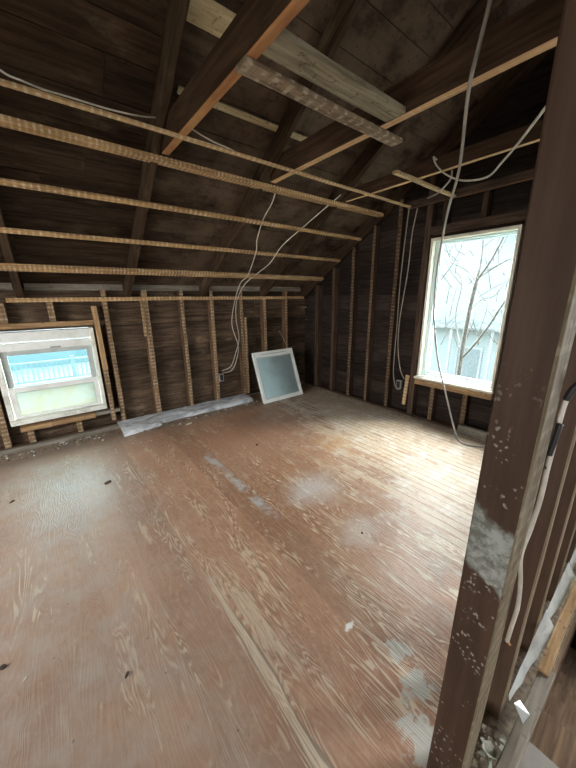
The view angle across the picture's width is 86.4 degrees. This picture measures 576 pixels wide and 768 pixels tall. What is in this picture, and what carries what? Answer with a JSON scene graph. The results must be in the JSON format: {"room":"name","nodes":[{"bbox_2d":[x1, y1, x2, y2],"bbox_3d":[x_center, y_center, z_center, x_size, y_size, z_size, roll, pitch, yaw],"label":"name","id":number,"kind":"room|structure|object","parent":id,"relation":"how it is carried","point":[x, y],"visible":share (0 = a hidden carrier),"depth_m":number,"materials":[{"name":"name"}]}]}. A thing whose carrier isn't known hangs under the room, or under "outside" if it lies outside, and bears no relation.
{"room":"unfinished attic","nodes":[
{"label":"unfinished attic","id":0,"kind":"room"},
{"bbox_2d":[0,288,304,446],"bbox_3d":[-2.078,-0.289,3.734,6.070,1.670,0.050,-13,20,-36],"label":"wall","id":1,"kind":"structure","parent":0,"point":[129,341],"depth_m":4.06,"materials":[{"name":"brown wood"}]},
{"bbox_2d":[0,283,12,289],"bbox_3d":[-3.014,-0.892,2.739,0.830,0.102,0.042,-13,20,-36],"label":"eave blocking","id":2,"kind":"object","parent":1,"relation":"attached to","point":[3,286],"visible":0.56,"depth_m":2.95,"materials":[{"name":"grey wood"}]},
{"bbox_2d":[0,320,106,426],"bbox_3d":[-2.708,-0.110,3.169,1.345,1.025,0.200,-13,20,-36],"label":"window","id":3,"kind":"structure","parent":1,"relation":"in","point":[47,400],"depth_m":3.26,"materials":[{"name":"white paint"}]},
{"bbox_2d":[0,303,8,323],"bbox_3d":[-2.747,-0.680,2.955,0.057,0.190,0.082,-13,20,-36],"label":"stud","id":4,"kind":"object","parent":3,"relation":"on","point":[3,314],"visible":1,"depth_m":2.93,"materials":[{"name":"brown wood"}]},
{"bbox_2d":[46,302,55,321],"bbox_3d":[-2.452,-0.746,3.178,0.056,0.190,0.082,-13,20,-36],"label":"stud","id":5,"kind":"object","parent":3,"relation":"on","point":[51,313],"visible":1,"depth_m":3.15,"materials":[{"name":"brown wood"}]},
{"bbox_2d":[0,424,119,455],"bbox_3d":[-2.593,0.631,3.307,1.430,0.046,0.066,-13,20,-37],"label":"baseboard","id":6,"kind":"structure","parent":1,"relation":"attached to","point":[115,426],"depth_m":3.33,"materials":[{"name":"grey wood"}]},
{"bbox_2d":[23,283,122,290],"bbox_3d":[-2.271,-1.058,3.300,0.880,0.102,0.042,-13,20,-36],"label":"eave blocking","id":7,"kind":"object","parent":1,"relation":"attached to","point":[27,286],"visible":0.59,"depth_m":3.27,"materials":[{"name":"grey wood"}]},
{"bbox_2d":[132,285,198,290],"bbox_3d":[-1.535,-1.223,3.856,0.855,0.102,0.042,-13,20,-36],"label":"eave blocking","id":8,"kind":"object","parent":1,"relation":"attached to","point":[135,287],"visible":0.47,"depth_m":3.83,"materials":[{"name":"grey wood"}]},
{"bbox_2d":[208,286,259,290],"bbox_3d":[-0.793,-1.389,4.417,0.905,0.102,0.042,-13,20,-36],"label":"eave blocking","id":9,"kind":"object","parent":1,"relation":"attached to","point":[212,288],"visible":0.5,"depth_m":4.40,"materials":[{"name":"grey wood"}]},
{"bbox_2d":[270,287,299,290],"bbox_3d":[-0.095,-1.544,4.944,0.740,0.101,0.042,-13,20,-36],"label":"eave blocking","id":10,"kind":"object","parent":1,"relation":"attached to","point":[273,288],"visible":0.5,"depth_m":4.97,"materials":[{"name":"grey wood"}]},
{"bbox_2d":[0,0,534,289],"bbox_3d":[-1.000,-1.836,1.868,6.490,2.727,4.224,-13,20,-36],"label":"ceiling","id":11,"kind":"structure","parent":0,"point":[105,53],"depth_m":2.28,"materials":[{"name":"brown wood"}]},
{"bbox_2d":[0,208,24,302],"bbox_3d":[-1.520,-1.641,1.315,0.061,2.525,3.837,-13,20,-36],"label":"rafter","id":12,"kind":"object","parent":11,"relation":"attached to","point":[4,240],"visible":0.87,"depth_m":2.53,"materials":[{"name":"brown wood"}]},
{"bbox_2d":[123,0,189,296],"bbox_3d":[-0.767,-1.809,1.885,0.055,2.524,3.836,-13,20,-36],"label":"rafter","id":13,"kind":"object","parent":11,"relation":"attached to","point":[177,10],"visible":0.85,"depth_m":1.93,"materials":[{"name":"brown wood"}]},
{"bbox_2d":[0,69,155,117],"bbox_3d":[-1.055,-1.593,1.723,0.069,0.183,0.995,9,19,32],"label":"wire","id":14,"kind":"object","parent":13,"relation":"attached to","point":[2,71],"visible":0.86,"depth_m":1.63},
{"bbox_2d":[161,0,309,154],"bbox_3d":[0.474,-1.253,0.506,0.055,0.176,4.327,-13,20,-36],"label":"tie","id":15,"kind":"object","parent":13,"relation":"attached to","point":[258,23],"visible":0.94,"depth_m":1.40,"materials":[{"name":"brown wood"}]},
{"bbox_2d":[186,0,235,37],"bbox_3d":[-0.421,-2.042,1.710,0.338,0.082,0.117,-13,20,-36],"label":"plank","id":16,"kind":"structure","parent":11,"relation":"attached to","point":[210,16],"depth_m":1.70,"materials":[{"name":"beige wood"}]},
{"bbox_2d":[177,85,306,140],"bbox_3d":[-0.209,-1.998,2.340,1.266,0.037,0.045,-13,20,-36],"label":"batten","id":17,"kind":"object","parent":11,"relation":"attached to","point":[219,105],"visible":0.57,"depth_m":2.27,"materials":[{"name":"brown wood"}]},
{"bbox_2d":[199,0,363,296],"bbox_3d":[-0.045,-1.970,2.431,0.050,2.524,3.835,-13,20,-36],"label":"rafter","id":18,"kind":"object","parent":11,"relation":"attached to","point":[345,12],"visible":0.78,"depth_m":2.39,"materials":[{"name":"brown wood"}]},
{"bbox_2d":[0,263,323,280],"bbox_3d":[-1.780,-1.117,3.024,5.885,0.067,0.073,-13,20,-36],"label":"ceiling strip","id":19,"kind":"object","parent":18,"relation":"attached to","point":[3,266],"visible":1,"depth_m":3.17,"materials":[{"name":"brown wood"}]},
{"bbox_2d":[0,227,340,261],"bbox_3d":[-1.562,-1.267,2.692,5.885,0.042,0.047,-13,20,-36],"label":"ceiling strip","id":20,"kind":"object","parent":18,"relation":"attached to","point":[2,229],"visible":1,"depth_m":2.83,"materials":[{"name":"brown wood"}]},
{"bbox_2d":[0,178,361,240],"bbox_3d":[-1.339,-1.417,2.352,5.885,0.045,0.047,-13,20,-36],"label":"ceiling strip","id":21,"kind":"object","parent":18,"relation":"attached to","point":[3,181],"visible":1,"depth_m":2.49,"materials":[{"name":"brown wood"}]},
{"bbox_2d":[0,114,383,216],"bbox_3d":[-1.158,-1.562,2.040,5.850,0.042,0.091,-13,20,-36],"label":"ceiling strip","id":22,"kind":"object","parent":18,"relation":"attached to","point":[6,121],"visible":1,"depth_m":2.18,"materials":[{"name":"brown wood"}]},
{"bbox_2d":[224,193,274,372],"bbox_3d":[-0.434,-1.010,3.759,0.278,2.034,1.418,-13,20,-36],"label":"cable","id":23,"kind":"object","parent":18,"relation":"hanging from","point":[274,193],"visible":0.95,"depth_m":3.86,"materials":[{"name":"grey plastic"}]},
{"bbox_2d":[222,194,340,370],"bbox_3d":[-0.131,-1.133,3.900,1.784,2.123,0.245,7,18,26],"label":"cable","id":24,"kind":"object","parent":18,"relation":"hanging from","point":[340,194],"visible":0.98,"depth_m":3.86,"materials":[{"name":"grey plastic"}]},
{"bbox_2d":[270,0,564,182],"bbox_3d":[1.205,-1.417,1.058,0.060,0.175,4.327,-13,20,-36],"label":"tie","id":25,"kind":"object","parent":18,"relation":"attached to","point":[532,30],"visible":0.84,"depth_m":1.50,"materials":[{"name":"brown wood"}]},
{"bbox_2d":[0,78,410,207],"bbox_3d":[-0.916,-1.486,1.729,5.835,0.022,0.040,-13,20,-36],"label":"ceiling strip","id":26,"kind":"object","parent":25,"relation":"attached to","point":[3,82],"visible":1,"depth_m":1.84,"materials":[{"name":"brown wood"}]},
{"bbox_2d":[193,129,233,150],"bbox_3d":[-0.493,-1.653,2.102,0.319,0.096,0.030,-9,18,-26],"label":"wire","id":27,"kind":"object","parent":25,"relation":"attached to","point":[193,129],"visible":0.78,"depth_m":2.09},
{"bbox_2d":[235,55,402,146],"bbox_3d":[0.255,-1.475,1.662,1.168,0.027,0.090,-13,20,-36],"label":"ceiling strip","id":28,"kind":"object","parent":25,"relation":"attached to","point":[248,67],"visible":1,"depth_m":1.54,"materials":[{"name":"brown wood"}]},
{"bbox_2d":[262,28,405,121],"bbox_3d":[0.269,-1.463,1.497,0.886,0.034,0.134,-13,20,-36],"label":"plank","id":29,"kind":"object","parent":25,"relation":"on","point":[288,50],"visible":0.91,"depth_m":1.42,"materials":[{"name":"beige wood"}]},
{"bbox_2d":[393,207,409,389],"bbox_3d":[1.398,-0.967,3.767,0.126,2.166,0.069,13,21,40],"label":"wire","id":30,"kind":"object","parent":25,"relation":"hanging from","point":[409,207],"visible":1,"depth_m":3.79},
{"bbox_2d":[259,0,503,295],"bbox_3d":[0.717,-2.141,3.006,0.057,2.525,3.836,-13,20,-36],"label":"rafter","id":31,"kind":"object","parent":11,"relation":"attached to","point":[471,24],"visible":0.74,"depth_m":2.94,"materials":[{"name":"brown wood"}]},
{"bbox_2d":[345,119,542,201],"bbox_3d":[1.967,-1.561,1.641,0.043,0.115,4.327,-13,20,-36],"label":"tie","id":32,"kind":"object","parent":31,"relation":"attached to","point":[504,142],"visible":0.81,"depth_m":2.39,"materials":[{"name":"brown wood"}]},
{"bbox_2d":[392,170,455,196],"bbox_3d":[1.271,-1.803,2.785,1.035,0.028,0.047,-13,20,-36],"label":"ceiling strip","id":33,"kind":"object","parent":32,"relation":"attached to","point":[401,174],"visible":0.9,"depth_m":2.69,"materials":[{"name":"brown wood"}]},
{"bbox_2d":[427,170,452,198],"bbox_3d":[1.302,-1.707,2.645,0.023,0.116,0.373,-2,16,-4],"label":"wire","id":34,"kind":"object","parent":32,"relation":"hanging from","point":[446,184],"visible":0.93,"depth_m":2.55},
{"bbox_2d":[433,106,545,181],"bbox_3d":[1.172,-1.466,1.846,0.155,0.383,1.436,1,16,6],"label":"wire","id":35,"kind":"object","parent":32,"relation":"hanging from","point":[543,109],"visible":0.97,"depth_m":1.74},
{"bbox_2d":[301,46,555,298],"bbox_3d":[1.399,-2.293,3.521,0.061,2.526,3.836,-13,20,-36],"label":"rafter","id":36,"kind":"object","parent":11,"relation":"attached to","point":[516,74],"visible":0.77,"depth_m":3.10,"materials":[{"name":"brown wood"}]},
{"bbox_2d":[0,381,558,767],"bbox_3d":[0.317,1.292,1.008,6.040,0.040,7.700,-13,20,-36],"label":"floor","id":37,"kind":"structure","parent":0,"point":[256,626],"depth_m":1.64,"materials":[{"name":"brown wood"}]},
{"bbox_2d":[0,664,6,669],"bbox_3d":[-1.208,1.196,1.299,0.024,0.015,0.018,2,16,8],"label":"chip","id":38,"kind":"object","parent":37,"relation":"on","point":[3,666],"visible":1,"depth_m":1.30,"materials":[{"name":"brown wood"}]},
{"bbox_2d":[0,421,118,449],"bbox_3d":[-2.532,0.586,3.490,1.100,0.030,0.103,-13,20,-36],"label":"plate","id":39,"kind":"object","parent":37,"relation":"on","point":[90,428],"depth_m":3.46,"materials":[{"name":"brown wood"}]},
{"bbox_2d":[0,398,12,448],"bbox_3d":[-2.923,-0.103,2.995,0.060,1.570,0.102,-13,20,-36],"label":"stud","id":40,"kind":"object","parent":39,"relation":"on","point":[5,433],"visible":1,"depth_m":3.13,"materials":[{"name":"brown wood"}]},
{"bbox_2d":[27,430,36,442],"bbox_3d":[-2.746,0.543,3.290,0.057,0.153,0.082,-13,20,-36],"label":"stud","id":41,"kind":"object","parent":39,"relation":"on","point":[31,434],"visible":0.71,"depth_m":3.26,"materials":[{"name":"brown wood"}]},
{"bbox_2d":[20,420,52,432],"bbox_3d":[-2.669,0.447,3.260,0.260,0.048,0.103,-12,19,-37],"label":"board","id":42,"kind":"object","parent":41,"relation":"on","point":[39,425],"visible":1,"depth_m":3.23,"materials":[{"name":"brown wood"}]},
{"bbox_2d":[76,420,83,431],"bbox_3d":[-2.408,0.468,3.546,0.056,0.151,0.082,-13,20,-36],"label":"stud","id":43,"kind":"object","parent":39,"relation":"on","point":[79,424],"visible":0.71,"depth_m":3.52,"materials":[{"name":"brown wood"}]},
{"bbox_2d":[52,412,95,425],"bbox_3d":[-2.406,0.389,3.460,0.400,0.048,0.102,-12,19,-37],"label":"board","id":44,"kind":"object","parent":43,"relation":"on","point":[69,419],"visible":1,"depth_m":3.43,"materials":[{"name":"brown wood"}]},
{"bbox_2d":[102,369,115,420],"bbox_3d":[-2.121,0.125,3.648,0.050,0.620,0.104,-13,20,-36],"label":"stud","id":45,"kind":"object","parent":39,"relation":"on","point":[105,372],"visible":0.93,"depth_m":3.61,"materials":[{"name":"brown wood"}]},
{"bbox_2d":[90,306,107,369],"bbox_3d":[-2.123,-0.513,3.457,0.047,0.708,0.104,-13,20,-36],"label":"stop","id":46,"kind":"object","parent":45,"relation":"on","point":[93,308],"visible":0.98,"depth_m":3.42,"materials":[{"name":"brown wood"}]},
{"bbox_2d":[95,406,119,415],"bbox_3d":[-2.154,0.324,3.668,0.255,0.042,0.081,-12,19,-37],"label":"board","id":47,"kind":"object","parent":45,"relation":"attached to","point":[104,411],"visible":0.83,"depth_m":3.63,"materials":[{"name":"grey wood"}]},
{"bbox_2d":[99,290,125,420],"bbox_3d":[-2.070,-0.293,3.638,0.056,1.570,0.102,-13,20,-36],"label":"stud","id":48,"kind":"object","parent":39,"relation":"on","point":[102,293],"visible":0.93,"depth_m":3.59,"materials":[{"name":"brown wood"}]},
{"bbox_2d":[5,296,303,302],"bbox_3d":[-1.210,-1.122,4.020,3.735,0.048,0.036,-13,20,-36],"label":"wall strip","id":49,"kind":"object","parent":48,"relation":"attached to","point":[74,299],"visible":1,"depth_m":3.58,"materials":[{"name":"brown wood"}]},
{"bbox_2d":[117,393,253,436],"bbox_3d":[-1.263,0.371,4.141,1.800,0.058,0.406,-13,20,-36],"label":"plastic sheet","id":50,"kind":"object","parent":37,"relation":"on","point":[132,426],"visible":1,"depth_m":4.03,"materials":[{"name":"grey plastic"}]},
{"bbox_2d":[0,387,479,465],"bbox_3d":[-0.499,0.708,3.016,4.475,0.018,2.990,-13,20,-36],"label":"rubble","id":51,"kind":"object","parent":37,"relation":"on","point":[80,440],"visible":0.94,"depth_m":3.46,"materials":[{"name":"paint"}]},
{"bbox_2d":[247,390,259,395],"bbox_3d":[-0.544,0.155,4.942,0.268,0.030,0.172,-13,20,-36],"label":"plate","id":52,"kind":"object","parent":37,"relation":"on","point":[257,391],"depth_m":4.96,"materials":[{"name":"brown wood"}]},
{"bbox_2d":[139,290,161,412],"bbox_3d":[-1.736,-0.368,3.892,0.066,1.570,0.102,-13,20,-36],"label":"stud","id":53,"kind":"object","parent":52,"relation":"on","point":[149,339],"visible":0.87,"depth_m":3.87,"materials":[{"name":"brown wood"}]},
{"bbox_2d":[140,301,147,335],"bbox_3d":[-1.737,-0.794,3.690,0.037,0.440,0.027,-13,20,-36],"label":"stud nailer","id":54,"kind":"object","parent":53,"relation":"attached to","point":[141,302],"visible":1,"depth_m":3.68,"materials":[{"name":"brown wood"}]},
{"bbox_2d":[177,290,193,405],"bbox_3d":[-1.386,-0.446,4.155,0.050,1.570,0.102,-13,20,-36],"label":"stud","id":55,"kind":"object","parent":52,"relation":"on","point":[179,292],"visible":0.94,"depth_m":4.12,"materials":[{"name":"brown wood"}]},
{"bbox_2d":[207,291,219,399],"bbox_3d":[-1.066,-0.518,4.398,0.055,1.570,0.104,-13,20,-36],"label":"stud","id":56,"kind":"object","parent":52,"relation":"on","point":[210,304],"visible":0.92,"depth_m":4.36,"materials":[{"name":"brown wood"}]},
{"bbox_2d":[219,373,223,381],"bbox_3d":[-0.990,-0.097,4.534,0.070,0.110,0.054,-13,20,-36],"label":"outlet box","id":57,"kind":"object","parent":56,"relation":"attached to","point":[221,375],"visible":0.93,"depth_m":4.51,"materials":[{"name":"black plastic"}]},
{"bbox_2d":[236,291,246,393],"bbox_3d":[-0.703,-0.599,4.672,0.054,1.570,0.104,-13,20,-36],"label":"stud","id":58,"kind":"object","parent":52,"relation":"on","point":[239,302],"visible":0.91,"depth_m":4.64,"materials":[{"name":"brown wood"}]},
{"bbox_2d":[243,317,249,392],"bbox_3d":[-0.642,-0.426,4.720,0.045,1.170,0.065,-13,20,-36],"label":"stud splint","id":59,"kind":"object","parent":58,"relation":"attached to","point":[244,318],"visible":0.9,"depth_m":4.68,"materials":[{"name":"brown wood"}]},
{"bbox_2d":[260,299,266,351],"bbox_3d":[-0.381,-0.671,4.916,0.054,1.570,0.102,-13,20,-36],"label":"stud","id":60,"kind":"object","parent":52,"relation":"on","point":[262,301],"visible":0.55,"depth_m":4.82,"materials":[{"name":"brown wood"}]},
{"bbox_2d":[282,291,287,348],"bbox_3d":[-0.049,-0.746,5.166,0.045,1.570,0.102,-13,20,-36],"label":"stud","id":61,"kind":"object","parent":52,"relation":"on","point":[284,293],"visible":0.61,"depth_m":5.07,"materials":[{"name":"brown wood"}]},
{"bbox_2d":[252,348,302,403],"bbox_3d":[-0.154,-0.146,4.749,0.754,0.728,0.327,-13,20,-37],"label":"window","id":62,"kind":"structure","parent":37,"relation":"on","point":[277,376],"depth_m":4.72,"materials":[{"name":"white paint"}]},
{"bbox_2d":[304,381,457,430],"bbox_3d":[1.491,0.352,4.171,0.112,0.030,3.730,-13,20,-36],"label":"plate","id":63,"kind":"object","parent":37,"relation":"on","point":[373,402],"visible":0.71,"depth_m":4.23,"materials":[{"name":"brown wood"}]},
{"bbox_2d":[314,285,322,384],"bbox_3d":[0.507,-0.786,5.143,0.102,1.650,0.075,-13,20,-36],"label":"stud","id":64,"kind":"object","parent":63,"relation":"on","point":[319,288],"visible":1,"depth_m":5.10,"materials":[{"name":"brown wood"}]},
{"bbox_2d":[329,268,339,389],"bbox_3d":[0.730,-0.825,4.837,0.103,1.887,0.055,-13,20,-36],"label":"stud","id":65,"kind":"object","parent":63,"relation":"on","point":[335,282],"visible":1,"depth_m":4.80,"materials":[{"name":"brown wood"}]},
{"bbox_2d":[346,247,359,394],"bbox_3d":[0.956,-0.862,4.530,0.102,2.120,0.055,-13,20,-36],"label":"stud","id":66,"kind":"object","parent":63,"relation":"on","point":[356,251],"visible":1,"depth_m":4.48,"materials":[{"name":"brown wood"}]},
{"bbox_2d":[364,226,380,399],"bbox_3d":[1.157,-0.897,4.251,0.103,2.335,0.045,-13,20,-36],"label":"stud","id":67,"kind":"object","parent":63,"relation":"on","point":[377,229],"visible":1,"depth_m":4.20,"materials":[{"name":"brown wood"}]},
{"bbox_2d":[384,199,407,406],"bbox_3d":[1.375,-0.931,3.950,0.104,2.559,0.054,-13,20,-36],"label":"stud","id":68,"kind":"object","parent":63,"relation":"on","point":[402,219],"visible":0.94,"depth_m":3.88,"materials":[{"name":"brown wood"}]},
{"bbox_2d":[407,173,440,413],"bbox_3d":[1.597,-0.964,3.648,0.103,2.783,0.076,-13,20,-36],"label":"stud","id":69,"kind":"object","parent":63,"relation":"on","point":[435,180],"visible":0.73,"depth_m":3.58,"materials":[{"name":"brown wood"}]},
{"bbox_2d":[402,375,409,404],"bbox_3d":[1.518,0.075,3.959,0.024,0.397,0.066,-13,20,-37],"label":"block","id":70,"kind":"object","parent":69,"relation":"attached to","point":[407,377],"visible":1,"depth_m":3.95,"materials":[{"name":"brown wood"}]},
{"bbox_2d":[427,387,437,419],"bbox_3d":[1.777,0.221,3.763,0.100,0.435,0.052,-13,20,-36],"label":"stud","id":71,"kind":"object","parent":63,"relation":"on","point":[434,391],"visible":0.79,"depth_m":3.74,"materials":[{"name":"brown wood"}]},
{"bbox_2d":[459,394,470,424],"bbox_3d":[2.007,0.298,3.482,0.102,0.435,0.053,-13,20,-36],"label":"stud","id":72,"kind":"object","parent":63,"relation":"on","point":[466,399],"visible":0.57,"depth_m":3.45,"materials":[{"name":"brown wood"}]},
{"bbox_2d":[414,379,469,394],"bbox_3d":[1.797,0.023,3.585,0.092,0.063,0.630,-13,20,-36],"label":"board","id":73,"kind":"object","parent":72,"relation":"on","point":[417,381],"visible":0.64,"depth_m":3.54,"materials":[{"name":"brown wood"}]},
{"bbox_3d":[2.176,-1.062,2.853,0.104,3.391,0.056,-13,20,-36],"label":"stud","id":74,"kind":"object","parent":63,"relation":"on","visible":0},
{"bbox_2d":[407,169,534,208],"bbox_3d":[1.861,-1.867,2.903,0.055,0.076,1.570,-13,20,-36],"label":"beam","id":75,"kind":"structure","parent":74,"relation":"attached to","point":[527,175],"depth_m":2.91,"materials":[{"name":"brown wood"}]},
{"bbox_2d":[398,208,417,378],"bbox_3d":[1.423,-1.018,3.708,0.039,1.957,0.156,-9,18,-29],"label":"wire","id":76,"kind":"object","parent":75,"relation":"hanging from","point":[417,208],"visible":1,"depth_m":3.71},
{"bbox_2d":[426,0,575,767],"bbox_3d":[0.501,0.118,0.669,0.103,2.400,0.094,-13,20,-36],"label":"post","id":77,"kind":"object","parent":37,"relation":"on","point":[540,332],"visible":1,"depth_m":0.62,"materials":[{"name":"brown painted wood"}]},
{"bbox_2d":[505,382,575,645],"bbox_3d":[0.609,0.362,0.757,0.048,0.836,0.077,6,17,21],"label":"cable","id":78,"kind":"object","parent":77,"relation":"attached to","point":[570,392],"visible":0.91,"depth_m":0.71,"materials":[{"name":"white plastic"}]},
{"bbox_2d":[495,671,555,767],"bbox_3d":[0.844,1.258,1.108,0.600,0.051,0.047,-12,19,-35],"label":"curb","id":79,"kind":"object","parent":37,"relation":"on","point":[511,754],"visible":0.93,"depth_m":1.11,"materials":[{"name":"grey wood"}]},
{"bbox_2d":[536,578,575,676],"bbox_3d":[1.533,1.074,1.626,1.242,0.101,0.038,-13,20,-36],"label":"baseboard strip","id":80,"kind":"object","parent":79,"relation":"on","point":[547,662],"visible":0.92,"depth_m":1.38,"materials":[{"name":"brown wood"}]},
{"bbox_2d":[509,548,575,722],"bbox_3d":[1.480,1.039,1.607,1.645,0.090,0.069,-13,20,-36],"label":"metal flashing","id":81,"kind":"object","parent":80,"relation":"attached to","point":[545,629],"visible":1,"depth_m":1.37,"materials":[{"name":"silver metal"}]},
{"bbox_2d":[305,47,555,430],"bbox_3d":[2.687,-1.259,2.246,0.050,4.250,7.700,-13,20,-36],"label":"wall","id":82,"kind":"structure","parent":0,"point":[523,104],"depth_m":3.81,"materials":[{"name":"brown wood"}]},
{"bbox_2d":[396,379,402,388],"bbox_3d":[1.480,0.002,4.080,0.054,0.110,0.070,-13,20,-36],"label":"outlet box","id":83,"kind":"object","parent":82,"relation":"attached to","point":[399,383],"visible":0.99,"depth_m":4.06,"materials":[{"name":"black plastic"}]},
{"bbox_2d":[414,224,524,393],"bbox_3d":[1.906,-0.768,3.333,0.220,1.591,0.870,-13,20,-36],"label":"window","id":84,"kind":"structure","parent":82,"relation":"in","point":[427,332],"depth_m":3.40,"materials":[{"name":"beige paint"}]},
{"bbox_2d":[469,390,493,399],"bbox_3d":[2.059,0.111,3.263,0.093,0.062,0.210,-13,20,-36],"label":"board","id":85,"kind":"object","parent":84,"relation":"attached to","point":[487,396],"visible":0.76,"depth_m":3.23,"materials":[{"name":"brown wood"}]},
{"bbox_2d":[457,423,486,440],"bbox_3d":[2.104,0.554,3.283,0.048,0.102,0.540,-13,20,-37],"label":"baseboard","id":86,"kind":"structure","parent":82,"relation":"attached to","point":[480,434],"depth_m":3.36,"materials":[{"name":"grey wood"}]},
{"bbox_2d":[430,209,527,235],"bbox_3d":[1.873,-1.599,3.072,0.092,0.088,0.870,-13,20,-36],"label":"header","id":87,"kind":"object","parent":82,"relation":"attached to","point":[517,216],"visible":0.86,"depth_m":2.99,"materials":[{"name":"brown wood"}]},
{"bbox_2d":[442,200,452,224],"bbox_3d":[1.697,-1.817,3.265,0.099,0.220,0.053,-13,20,-36],"label":"stud","id":88,"kind":"object","parent":87,"relation":"on","point":[446,203],"visible":0.67,"depth_m":3.25,"materials":[{"name":"brown wood"}]},
{"bbox_2d":[481,190,493,217],"bbox_3d":[1.933,-1.738,2.977,0.102,0.220,0.053,-13,20,-36],"label":"stud","id":89,"kind":"object","parent":87,"relation":"on","point":[488,195],"visible":0.88,"depth_m":2.95,"materials":[{"name":"brown wood"}]},
{"bbox_2d":[433,0,491,447],"bbox_3d":[1.491,-0.573,2.358,0.669,2.814,1.925,6,17,22],"label":"power cord","id":90,"kind":"object","parent":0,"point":[489,2],"visible":1,"depth_m":1.85,"materials":[{"name":"grey plastic"}]},
{"bbox_2d":[473,562,575,767],"bbox_3d":[1.678,1.161,1.863,2.840,0.040,0.185,-13,20,-36],"label":"floor","id":91,"kind":"structure","parent":0,"point":[509,715],"depth_m":1.30,"materials":[{"name":"brown wood"}]},
{"bbox_2d":[470,720,505,767],"bbox_3d":[0.708,1.330,1.131,0.291,0.078,0.138,-13,20,-36],"label":"rubble","id":92,"kind":"object","parent":91,"relation":"on","point":[483,760],"visible":0.41,"depth_m":1.12,"materials":[{"name":"grey stone"}]},
{"bbox_2d":[483,740,496,759],"bbox_3d":[0.709,1.288,1.077,0.041,0.028,0.046,-1,16,-1],"label":"lump","id":93,"kind":"object","parent":92,"relation":"on","point":[488,746],"visible":1,"depth_m":1.07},
{"bbox_2d":[485,333,575,719],"bbox_3d":[0.811,0.107,0.918,0.048,2.520,0.094,-13,20,-36],"label":"stud","id":94,"kind":"object","parent":91,"relation":"on","point":[534,554],"visible":0.44,"depth_m":1.00,"materials":[{"name":"brown wood"}]},
{"bbox_2d":[520,441,575,651],"bbox_3d":[1.109,0.040,1.144,0.048,2.520,0.093,-13,20,-36],"label":"stud","id":95,"kind":"object","parent":91,"relation":"on","point":[568,492],"visible":0.29,"depth_m":1.30,"materials":[{"name":"brown wood"}]},
{"bbox_2d":[546,494,575,601],"bbox_3d":[1.423,-0.030,1.381,0.048,2.520,0.094,-13,20,-36],"label":"stud","id":96,"kind":"object","parent":91,"relation":"on","point":[571,525],"visible":0.22,"depth_m":1.60,"materials":[{"name":"brown wood"}]},
{"bbox_2d":[566,529,575,562],"bbox_3d":[1.737,-0.101,1.619,0.048,2.520,0.094,-13,20,-36],"label":"stud","id":97,"kind":"object","parent":91,"relation":"on","point":[573,544],"visible":0.04,"depth_m":1.89,"materials":[{"name":"brown wood"}]},
{"bbox_2d":[529,612,575,741],"bbox_3d":[2.181,2.407,1.793,2.630,2.650,1.080,-13,20,-36],"label":"wall","id":98,"kind":"structure","parent":0,"point":[570,641],"depth_m":1.60,"materials":[{"name":"wood"}]},
{"bbox_2d":[531,647,575,767],"bbox_3d":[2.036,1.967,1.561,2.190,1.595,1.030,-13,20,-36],"label":"floor","id":99,"kind":"structure","parent":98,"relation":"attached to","point":[555,733],"depth_m":1.30,"materials":[{"name":"brown wood"}]},
{"label":"outside","id":100,"kind":"structure","parent":0,"visible":0},
{"bbox_3d":[0.048,4.571,1.290,80.000,0.100,80.000,-13,20,-36],"label":"ground","id":101,"kind":"structure","parent":100,"visible":0},
{"bbox_2d":[0,327,88,370],"bbox_3d":[-11.108,-2.569,15.037,10.300,6.400,6.400,-13,20,-36],"label":"house","id":102,"kind":"structure","parent":101,"relation":"on","point":[76,353],"depth_m":12.65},
{"bbox_2d":[11,362,89,385],"bbox_3d":[-8.297,0.585,11.492,6.400,2.200,3.760,-13,20,-36],"label":"porch deck","id":103,"kind":"object","parent":101,"relation":"on","point":[83,363],"visible":0.03,"depth_m":11.39,"materials":[{"name":"white wood"}]},
{"bbox_2d":[10,355,90,384],"bbox_3d":[-7.371,-0.486,9.949,5.300,0.800,0.100,-13,20,-36],"label":"balustrade","id":104,"kind":"object","parent":103,"relation":"on","point":[71,358],"visible":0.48,"depth_m":9.82,"materials":[{"name":"white wood"}]},
{"bbox_2d":[429,235,516,381],"bbox_3d":[9.122,-3.750,14.409,6.850,8.610,8.900,-13,20,-36],"label":"house","id":105,"kind":"structure","parent":101,"relation":"on","point":[478,364],"depth_m":12.19,"materials":[{"name":"white"}]},
{"bbox_2d":[440,236,512,375],"bbox_3d":[3.199,0.089,5.493,0.986,6.182,2.235,-3,16,-9],"label":"bare tree","id":106,"kind":"object","parent":101,"relation":"on","point":[462,343],"visible":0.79,"depth_m":5.13,"materials":[{"name":"grey plant"}]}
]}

